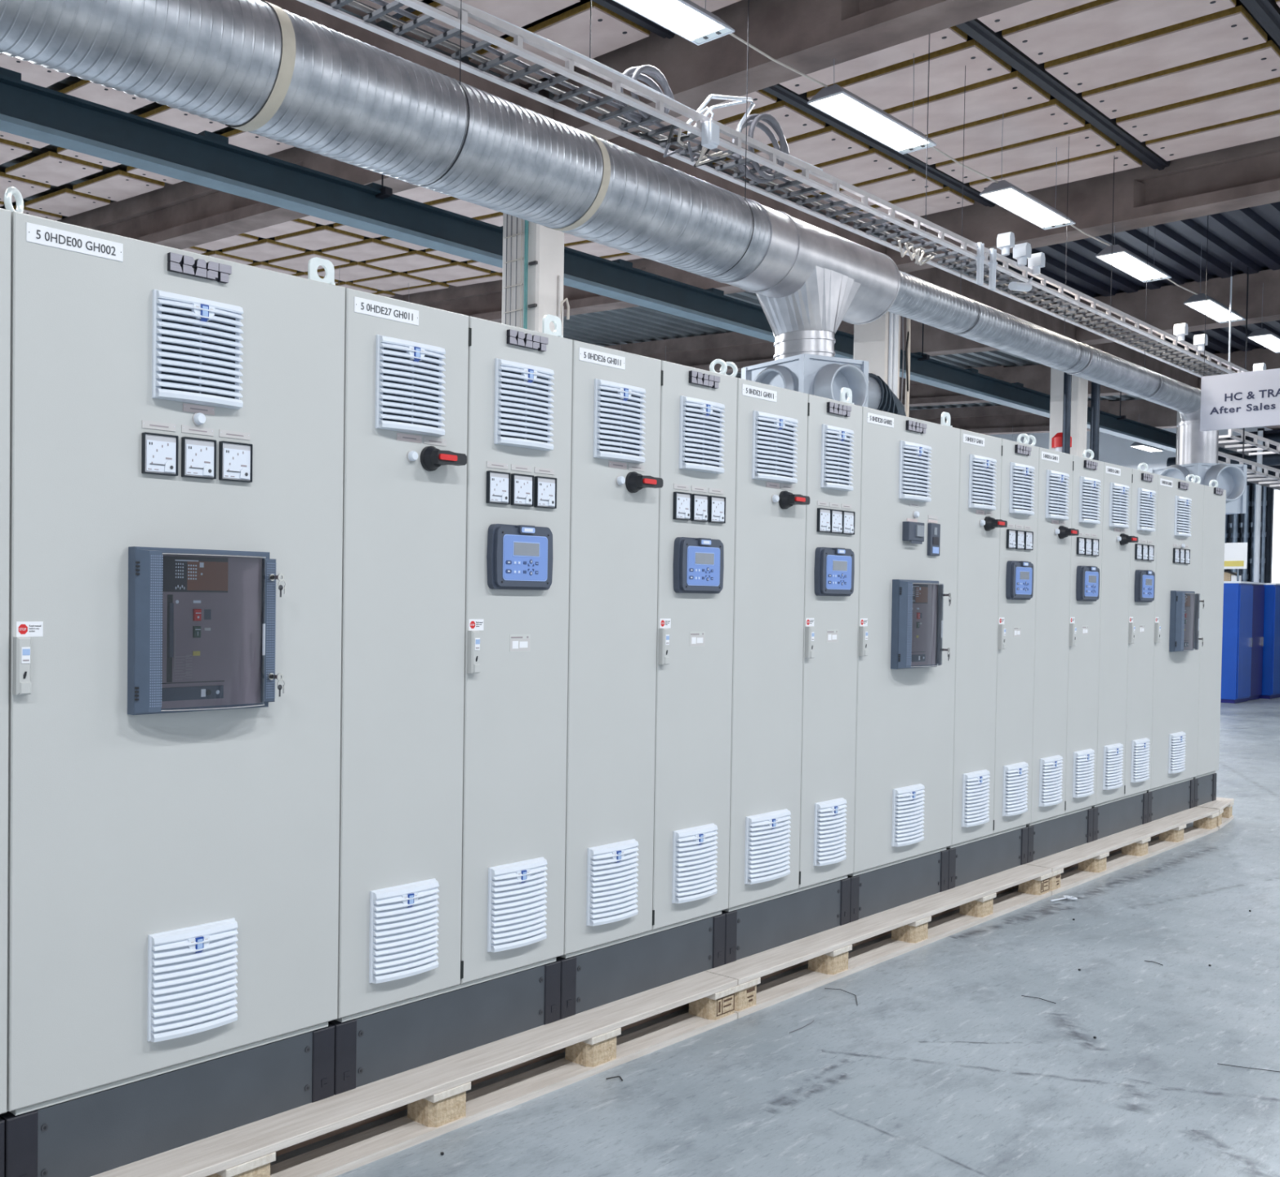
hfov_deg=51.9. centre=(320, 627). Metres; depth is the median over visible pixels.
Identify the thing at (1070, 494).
tall cabinet
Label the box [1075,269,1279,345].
roof beam
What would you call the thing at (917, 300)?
ventilation duct
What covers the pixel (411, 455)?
lamp
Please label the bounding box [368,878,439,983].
grille
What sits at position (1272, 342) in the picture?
diffuser
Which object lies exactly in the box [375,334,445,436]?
grille
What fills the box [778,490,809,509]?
switch
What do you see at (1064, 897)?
cable tie
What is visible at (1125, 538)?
switch
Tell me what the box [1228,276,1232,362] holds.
rod
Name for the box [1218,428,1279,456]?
cable tray
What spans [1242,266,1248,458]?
rod
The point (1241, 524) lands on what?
vertical pipe
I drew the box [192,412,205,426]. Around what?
lamp
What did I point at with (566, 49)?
cable
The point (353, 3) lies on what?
cable
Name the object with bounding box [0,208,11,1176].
tall cabinet
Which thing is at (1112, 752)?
grille
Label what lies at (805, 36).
roof beam
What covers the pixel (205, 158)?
girder
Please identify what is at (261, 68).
ventilation duct
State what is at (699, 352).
roof beam
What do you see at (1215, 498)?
tall cabinet
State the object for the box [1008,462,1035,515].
grille
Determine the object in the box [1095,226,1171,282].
ceiling lamp
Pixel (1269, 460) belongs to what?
pipe
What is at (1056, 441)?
beacon
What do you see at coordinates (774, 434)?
grille
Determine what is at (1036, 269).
socket
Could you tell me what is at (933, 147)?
cable
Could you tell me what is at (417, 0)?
cable
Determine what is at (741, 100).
cable
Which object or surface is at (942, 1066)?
floor
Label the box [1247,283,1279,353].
ceiling lamp
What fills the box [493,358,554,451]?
grille
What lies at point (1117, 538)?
lamp
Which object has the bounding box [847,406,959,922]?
tall cabinet
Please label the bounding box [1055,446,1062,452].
socket
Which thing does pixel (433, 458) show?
switch
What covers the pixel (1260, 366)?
sensor
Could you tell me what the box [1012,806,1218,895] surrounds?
pallet
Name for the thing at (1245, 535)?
vertical pipe
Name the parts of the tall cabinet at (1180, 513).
door handle, name plate, frame, plinth panel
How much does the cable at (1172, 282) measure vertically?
0.036 m
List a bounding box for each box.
[699,106,719,149]
[741,353,906,416]
[1223,569,1241,581]
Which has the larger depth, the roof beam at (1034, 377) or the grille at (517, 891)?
the roof beam at (1034, 377)
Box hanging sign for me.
[1200,215,1279,431]
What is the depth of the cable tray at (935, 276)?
12.39 m
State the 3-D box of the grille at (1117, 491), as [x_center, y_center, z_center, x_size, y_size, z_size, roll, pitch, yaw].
[4.738,-0.719,7.397,0.270,0.258,0.038,0,2,-41]
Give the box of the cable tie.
[1049,895,1077,902]
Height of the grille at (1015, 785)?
0.258 m
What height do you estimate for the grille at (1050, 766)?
0.258 m
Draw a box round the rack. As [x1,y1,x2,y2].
[1226,470,1274,582]
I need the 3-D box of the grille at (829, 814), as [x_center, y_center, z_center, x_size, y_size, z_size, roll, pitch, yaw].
[2.125,0.852,5.189,0.232,0.258,0.038,0,2,-41]
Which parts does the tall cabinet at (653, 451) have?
name plate, door, label plate, label plate, frame, plinth panel, door handle, label plate, door, label plate, plate, label plate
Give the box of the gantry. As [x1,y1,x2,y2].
[1247,427,1279,489]
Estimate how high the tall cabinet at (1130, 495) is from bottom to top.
2.288 m
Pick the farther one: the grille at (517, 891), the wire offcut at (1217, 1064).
the wire offcut at (1217, 1064)
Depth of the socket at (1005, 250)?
10.06 m
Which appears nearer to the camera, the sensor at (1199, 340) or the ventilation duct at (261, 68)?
the ventilation duct at (261, 68)
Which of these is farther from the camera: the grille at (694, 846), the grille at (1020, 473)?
the grille at (1020, 473)
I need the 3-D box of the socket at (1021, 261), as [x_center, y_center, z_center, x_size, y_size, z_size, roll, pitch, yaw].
[5.782,-3.017,10.301,0.068,0.065,0.068,0,2,-41]
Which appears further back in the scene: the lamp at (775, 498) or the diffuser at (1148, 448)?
the diffuser at (1148, 448)
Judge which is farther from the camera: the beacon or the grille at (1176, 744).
the beacon
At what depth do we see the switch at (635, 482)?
4.23 m
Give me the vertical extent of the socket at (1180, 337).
0.065 m
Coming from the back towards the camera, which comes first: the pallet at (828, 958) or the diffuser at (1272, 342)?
the diffuser at (1272, 342)
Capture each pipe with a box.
[1166,450,1279,466]
[1217,432,1279,447]
[1223,514,1228,569]
[1228,514,1232,571]
[1231,513,1239,573]
[1239,513,1243,581]
[1240,485,1250,582]
[1248,483,1253,582]
[1251,484,1256,582]
[1259,485,1262,582]
[1260,485,1266,582]
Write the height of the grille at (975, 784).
0.258 m
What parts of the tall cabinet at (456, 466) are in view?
name plate, door, label plate, label plate, frame, plinth panel, door handle, label plate, door, label plate, plate, label plate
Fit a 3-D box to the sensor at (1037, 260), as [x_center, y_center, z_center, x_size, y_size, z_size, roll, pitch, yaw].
[6.017,-3.052,10.503,0.102,0.170,0.100,0,2,-41]
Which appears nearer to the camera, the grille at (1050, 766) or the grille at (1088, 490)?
the grille at (1050, 766)
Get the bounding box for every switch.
[420,445,466,471]
[625,471,662,493]
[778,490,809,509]
[983,516,1007,531]
[1057,525,1079,538]
[1119,533,1137,545]
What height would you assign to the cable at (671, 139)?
0.093 m
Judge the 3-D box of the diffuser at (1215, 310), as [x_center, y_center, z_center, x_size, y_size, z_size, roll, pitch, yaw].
[10.720,-3.791,14.983,1.395,0.006,0.236,0,2,-41]
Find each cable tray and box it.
[262,0,1279,430]
[297,0,1248,377]
[1217,451,1279,489]
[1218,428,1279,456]
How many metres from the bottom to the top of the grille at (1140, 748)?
0.258 m
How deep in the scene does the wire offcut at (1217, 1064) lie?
4.10 m
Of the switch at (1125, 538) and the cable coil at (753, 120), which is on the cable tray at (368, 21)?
the cable coil at (753, 120)
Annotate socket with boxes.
[1001,246,1009,256]
[1017,257,1026,266]
[1031,266,1039,275]
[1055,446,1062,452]
[1176,333,1184,341]
[1195,344,1204,351]
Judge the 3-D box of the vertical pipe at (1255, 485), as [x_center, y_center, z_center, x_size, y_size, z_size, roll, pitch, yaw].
[17.946,-0.876,24.023,0.104,4.100,0.104,0,2,-41]
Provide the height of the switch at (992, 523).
0.072 m
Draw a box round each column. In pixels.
[502,213,569,335]
[853,311,911,417]
[1048,367,1100,460]
[1175,411,1181,464]
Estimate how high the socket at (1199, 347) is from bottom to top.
0.065 m
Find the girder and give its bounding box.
[0,66,1237,453]
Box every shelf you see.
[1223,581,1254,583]
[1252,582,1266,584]
[1263,582,1279,585]
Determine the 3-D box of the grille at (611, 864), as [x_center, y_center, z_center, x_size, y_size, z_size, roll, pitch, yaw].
[0.992,0.861,4.212,0.258,0.258,0.038,0,2,-41]
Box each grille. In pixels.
[146,918,238,1042]
[151,288,243,409]
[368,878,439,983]
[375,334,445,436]
[487,857,547,952]
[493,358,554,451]
[586,839,639,926]
[593,378,645,463]
[671,823,718,903]
[679,395,724,474]
[744,808,791,884]
[751,410,798,484]
[813,797,847,866]
[820,424,854,491]
[891,783,924,846]
[898,440,932,502]
[961,769,990,826]
[968,453,996,511]
[1002,761,1028,816]
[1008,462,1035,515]
[1039,755,1062,806]
[1045,469,1069,520]
[1072,748,1094,797]
[1078,475,1101,524]
[1102,742,1123,790]
[1108,482,1129,528]
[1130,737,1150,782]
[1137,488,1155,532]
[1168,731,1186,773]
[1173,495,1191,537]
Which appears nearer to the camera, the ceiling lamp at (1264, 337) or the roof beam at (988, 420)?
the ceiling lamp at (1264, 337)
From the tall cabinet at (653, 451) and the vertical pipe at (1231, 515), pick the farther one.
the vertical pipe at (1231, 515)
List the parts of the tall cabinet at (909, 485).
door handle, name plate, frame, plinth panel, label plate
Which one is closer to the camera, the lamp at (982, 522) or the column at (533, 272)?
the lamp at (982, 522)
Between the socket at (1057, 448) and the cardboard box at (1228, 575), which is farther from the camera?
the cardboard box at (1228, 575)
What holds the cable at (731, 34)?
attached to the ceiling lamp at (686, 19)
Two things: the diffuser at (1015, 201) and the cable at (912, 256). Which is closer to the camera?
the cable at (912, 256)
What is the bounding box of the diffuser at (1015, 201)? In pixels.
[982,188,1069,227]
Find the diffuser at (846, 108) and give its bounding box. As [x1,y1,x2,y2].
[810,93,928,151]
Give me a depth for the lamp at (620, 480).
4.19 m
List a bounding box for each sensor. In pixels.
[996,231,1014,256]
[1013,242,1031,266]
[1027,252,1044,275]
[1173,323,1188,341]
[1193,333,1208,351]
[1253,363,1266,371]
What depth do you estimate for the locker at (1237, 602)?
20.11 m
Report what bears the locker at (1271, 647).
on the floor
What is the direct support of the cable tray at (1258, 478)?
hanging from the rod at (1247, 267)
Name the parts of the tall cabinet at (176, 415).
door handle, name plate, label plate, frame, plinth panel, label plate, label plate, label plate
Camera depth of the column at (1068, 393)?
18.55 m
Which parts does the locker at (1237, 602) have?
door, handle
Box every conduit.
[975,242,985,285]
[987,248,997,290]
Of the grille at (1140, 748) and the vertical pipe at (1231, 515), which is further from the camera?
the vertical pipe at (1231, 515)
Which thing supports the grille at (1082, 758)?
attached to the tall cabinet at (1070, 494)
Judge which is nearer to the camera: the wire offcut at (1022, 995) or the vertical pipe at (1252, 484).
the wire offcut at (1022, 995)
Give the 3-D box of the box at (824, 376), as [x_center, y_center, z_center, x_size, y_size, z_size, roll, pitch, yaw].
[3.549,-1.375,8.474,1.248,0.775,0.672,0,1,-24]
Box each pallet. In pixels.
[90,971,738,1176]
[704,864,1052,1018]
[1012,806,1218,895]
[1195,797,1234,829]
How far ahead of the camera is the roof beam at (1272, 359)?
21.57 m
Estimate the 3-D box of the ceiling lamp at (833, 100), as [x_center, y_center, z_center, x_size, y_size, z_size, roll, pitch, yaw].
[4.120,-4.084,9.277,1.500,0.712,0.260,0,2,-41]
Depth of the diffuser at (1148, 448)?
27.90 m
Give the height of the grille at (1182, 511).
0.258 m
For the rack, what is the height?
4.200 m
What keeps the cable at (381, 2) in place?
on the cable tray at (368, 21)
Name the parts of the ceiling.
rail, rail, rail, rail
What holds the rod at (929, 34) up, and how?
hanging from the ceiling
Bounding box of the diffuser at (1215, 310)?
[1186,300,1242,321]
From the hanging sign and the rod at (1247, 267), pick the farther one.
the rod at (1247, 267)
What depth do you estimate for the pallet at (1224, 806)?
8.81 m
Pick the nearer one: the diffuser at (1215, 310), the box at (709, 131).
the box at (709, 131)
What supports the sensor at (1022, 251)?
attached to the cable tray at (368, 21)
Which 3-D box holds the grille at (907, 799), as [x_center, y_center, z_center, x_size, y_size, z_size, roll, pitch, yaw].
[2.671,0.853,5.661,0.275,0.258,0.038,0,2,-41]
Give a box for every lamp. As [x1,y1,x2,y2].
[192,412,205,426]
[406,450,417,462]
[613,0,734,45]
[615,475,625,485]
[771,494,779,502]
[807,53,936,154]
[912,511,919,518]
[979,115,1075,230]
[979,519,985,526]
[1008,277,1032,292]
[1053,528,1059,534]
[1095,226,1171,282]
[1115,536,1121,541]
[1129,413,1164,452]
[1183,248,1245,323]
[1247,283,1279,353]
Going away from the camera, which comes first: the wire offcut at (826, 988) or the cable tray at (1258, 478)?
the wire offcut at (826, 988)
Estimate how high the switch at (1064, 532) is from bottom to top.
0.072 m
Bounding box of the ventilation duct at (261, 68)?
[0,0,900,359]
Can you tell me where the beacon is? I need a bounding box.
[1051,432,1071,452]
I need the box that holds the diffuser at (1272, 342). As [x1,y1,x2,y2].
[1248,334,1279,351]
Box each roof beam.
[389,218,871,323]
[553,0,1031,140]
[603,299,1057,373]
[886,136,1279,272]
[898,355,1179,407]
[909,400,1177,435]
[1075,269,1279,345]
[1198,348,1279,389]
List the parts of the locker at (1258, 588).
door, handle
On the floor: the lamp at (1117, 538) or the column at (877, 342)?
the column at (877, 342)
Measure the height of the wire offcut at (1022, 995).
0.005 m
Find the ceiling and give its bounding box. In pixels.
[0,0,1279,409]
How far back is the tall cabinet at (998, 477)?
6.28 m
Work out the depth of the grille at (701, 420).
4.48 m
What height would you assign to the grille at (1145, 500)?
0.258 m
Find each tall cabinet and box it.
[0,186,345,1176]
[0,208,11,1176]
[328,288,572,1095]
[555,340,737,1019]
[720,361,862,964]
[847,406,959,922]
[946,429,1039,889]
[1023,435,1103,862]
[1091,462,1158,841]
[1146,474,1204,822]
[1191,475,1226,807]
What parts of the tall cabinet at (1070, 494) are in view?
name plate, door, label plate, frame, plinth panel, label plate, door handle, door, label plate, plate, label plate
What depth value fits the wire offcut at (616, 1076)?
3.95 m
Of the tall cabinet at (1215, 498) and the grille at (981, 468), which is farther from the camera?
the tall cabinet at (1215, 498)
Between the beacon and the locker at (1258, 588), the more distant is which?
the locker at (1258, 588)
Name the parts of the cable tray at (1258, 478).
rail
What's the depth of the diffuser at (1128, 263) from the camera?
13.03 m
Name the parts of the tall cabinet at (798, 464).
name plate, door, label plate, frame, label plate, plinth panel, door handle, label plate, door, label plate, plate, label plate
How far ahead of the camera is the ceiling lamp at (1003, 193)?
11.13 m
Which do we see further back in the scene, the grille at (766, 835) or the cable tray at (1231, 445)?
the cable tray at (1231, 445)
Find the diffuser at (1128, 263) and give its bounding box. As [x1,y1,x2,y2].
[1098,252,1166,280]
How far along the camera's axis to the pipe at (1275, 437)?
23.62 m
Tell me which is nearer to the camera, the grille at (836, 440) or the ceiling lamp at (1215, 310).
the grille at (836, 440)
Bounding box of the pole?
[1253,431,1262,582]
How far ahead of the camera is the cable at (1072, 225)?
12.22 m
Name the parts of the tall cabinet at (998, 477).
name plate, door, label plate, frame, plinth panel, label plate, door handle, label plate, door, label plate, plate, label plate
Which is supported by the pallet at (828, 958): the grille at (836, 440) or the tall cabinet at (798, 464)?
the tall cabinet at (798, 464)
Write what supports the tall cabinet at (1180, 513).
on the pallet at (1092, 861)
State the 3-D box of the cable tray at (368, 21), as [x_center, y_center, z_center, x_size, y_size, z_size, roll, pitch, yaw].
[5.698,-2.961,10.492,20.202,0.104,0.345,0,2,-41]
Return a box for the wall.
[988,426,1279,583]
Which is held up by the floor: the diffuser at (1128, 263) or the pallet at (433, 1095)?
the pallet at (433, 1095)
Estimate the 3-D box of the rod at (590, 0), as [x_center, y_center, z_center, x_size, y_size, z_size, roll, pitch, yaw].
[1.489,-3.720,6.865,0.006,1.650,0.006,0,2,-41]
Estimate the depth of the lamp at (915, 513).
5.65 m
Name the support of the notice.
on the locker at (1237, 602)
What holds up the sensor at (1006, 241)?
attached to the cable tray at (368, 21)
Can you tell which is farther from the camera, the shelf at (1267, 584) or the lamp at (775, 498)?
the shelf at (1267, 584)
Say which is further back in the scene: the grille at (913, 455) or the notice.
the notice
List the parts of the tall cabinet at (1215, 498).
frame, plinth panel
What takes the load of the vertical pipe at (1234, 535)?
on the floor
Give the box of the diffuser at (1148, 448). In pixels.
[1132,445,1161,451]
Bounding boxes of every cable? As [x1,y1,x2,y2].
[347,0,1212,374]
[368,0,1220,373]
[417,0,1236,373]
[469,4,822,170]
[638,124,731,167]
[686,94,755,134]
[729,33,827,87]
[897,240,934,265]
[931,146,998,183]
[1071,224,1110,245]
[1167,278,1197,294]
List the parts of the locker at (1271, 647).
door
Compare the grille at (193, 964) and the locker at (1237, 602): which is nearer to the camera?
the grille at (193, 964)
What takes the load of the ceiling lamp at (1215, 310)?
hanging from the ceiling
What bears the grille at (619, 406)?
attached to the tall cabinet at (653, 451)
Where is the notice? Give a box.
[1223,542,1247,581]
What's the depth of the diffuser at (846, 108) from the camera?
9.21 m
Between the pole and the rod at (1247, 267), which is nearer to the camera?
the rod at (1247, 267)
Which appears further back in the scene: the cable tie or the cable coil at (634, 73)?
the cable coil at (634, 73)
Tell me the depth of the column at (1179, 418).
22.66 m
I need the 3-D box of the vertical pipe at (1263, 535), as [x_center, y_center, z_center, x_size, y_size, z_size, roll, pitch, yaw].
[18.030,-0.823,23.926,0.078,4.000,0.078,0,2,-41]
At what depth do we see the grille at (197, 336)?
3.04 m
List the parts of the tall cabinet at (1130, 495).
name plate, door, frame, plinth panel, door handle, door, plate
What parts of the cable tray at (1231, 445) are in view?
rail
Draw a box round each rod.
[589,0,591,102]
[924,34,929,231]
[1110,155,1115,306]
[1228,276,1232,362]
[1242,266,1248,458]
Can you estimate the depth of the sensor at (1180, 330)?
13.05 m
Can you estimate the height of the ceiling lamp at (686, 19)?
0.712 m
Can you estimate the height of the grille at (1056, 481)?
0.258 m
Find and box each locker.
[1220,581,1254,703]
[1247,582,1266,700]
[1258,582,1279,698]
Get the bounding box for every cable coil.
[614,65,674,125]
[732,113,789,183]
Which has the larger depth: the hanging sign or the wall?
the wall
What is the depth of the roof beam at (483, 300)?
18.73 m
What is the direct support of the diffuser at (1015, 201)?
attached to the ceiling lamp at (1003, 193)
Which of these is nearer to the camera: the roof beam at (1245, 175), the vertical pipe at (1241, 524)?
the roof beam at (1245, 175)
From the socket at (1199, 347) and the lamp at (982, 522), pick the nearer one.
the lamp at (982, 522)
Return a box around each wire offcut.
[605,1075,622,1080]
[826,988,857,1005]
[1022,995,1055,1003]
[1217,1063,1279,1071]
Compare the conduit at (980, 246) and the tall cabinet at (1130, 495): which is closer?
the tall cabinet at (1130, 495)
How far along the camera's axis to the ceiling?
11.42 m
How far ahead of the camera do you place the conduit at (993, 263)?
9.93 m
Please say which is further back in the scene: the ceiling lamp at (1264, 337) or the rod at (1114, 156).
the ceiling lamp at (1264, 337)
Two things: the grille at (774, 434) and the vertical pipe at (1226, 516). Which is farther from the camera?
the vertical pipe at (1226, 516)
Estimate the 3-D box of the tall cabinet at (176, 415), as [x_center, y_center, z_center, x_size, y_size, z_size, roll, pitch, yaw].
[-0.486,0.144,3.287,0.981,2.292,0.713,0,2,-41]
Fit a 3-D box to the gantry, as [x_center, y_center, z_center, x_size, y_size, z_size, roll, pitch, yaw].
[23.695,-3.496,22.999,0.400,1.300,10.900,0,2,-41]
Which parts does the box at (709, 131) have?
lid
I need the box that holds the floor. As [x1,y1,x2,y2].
[270,697,1279,1176]
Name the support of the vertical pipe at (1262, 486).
on the floor

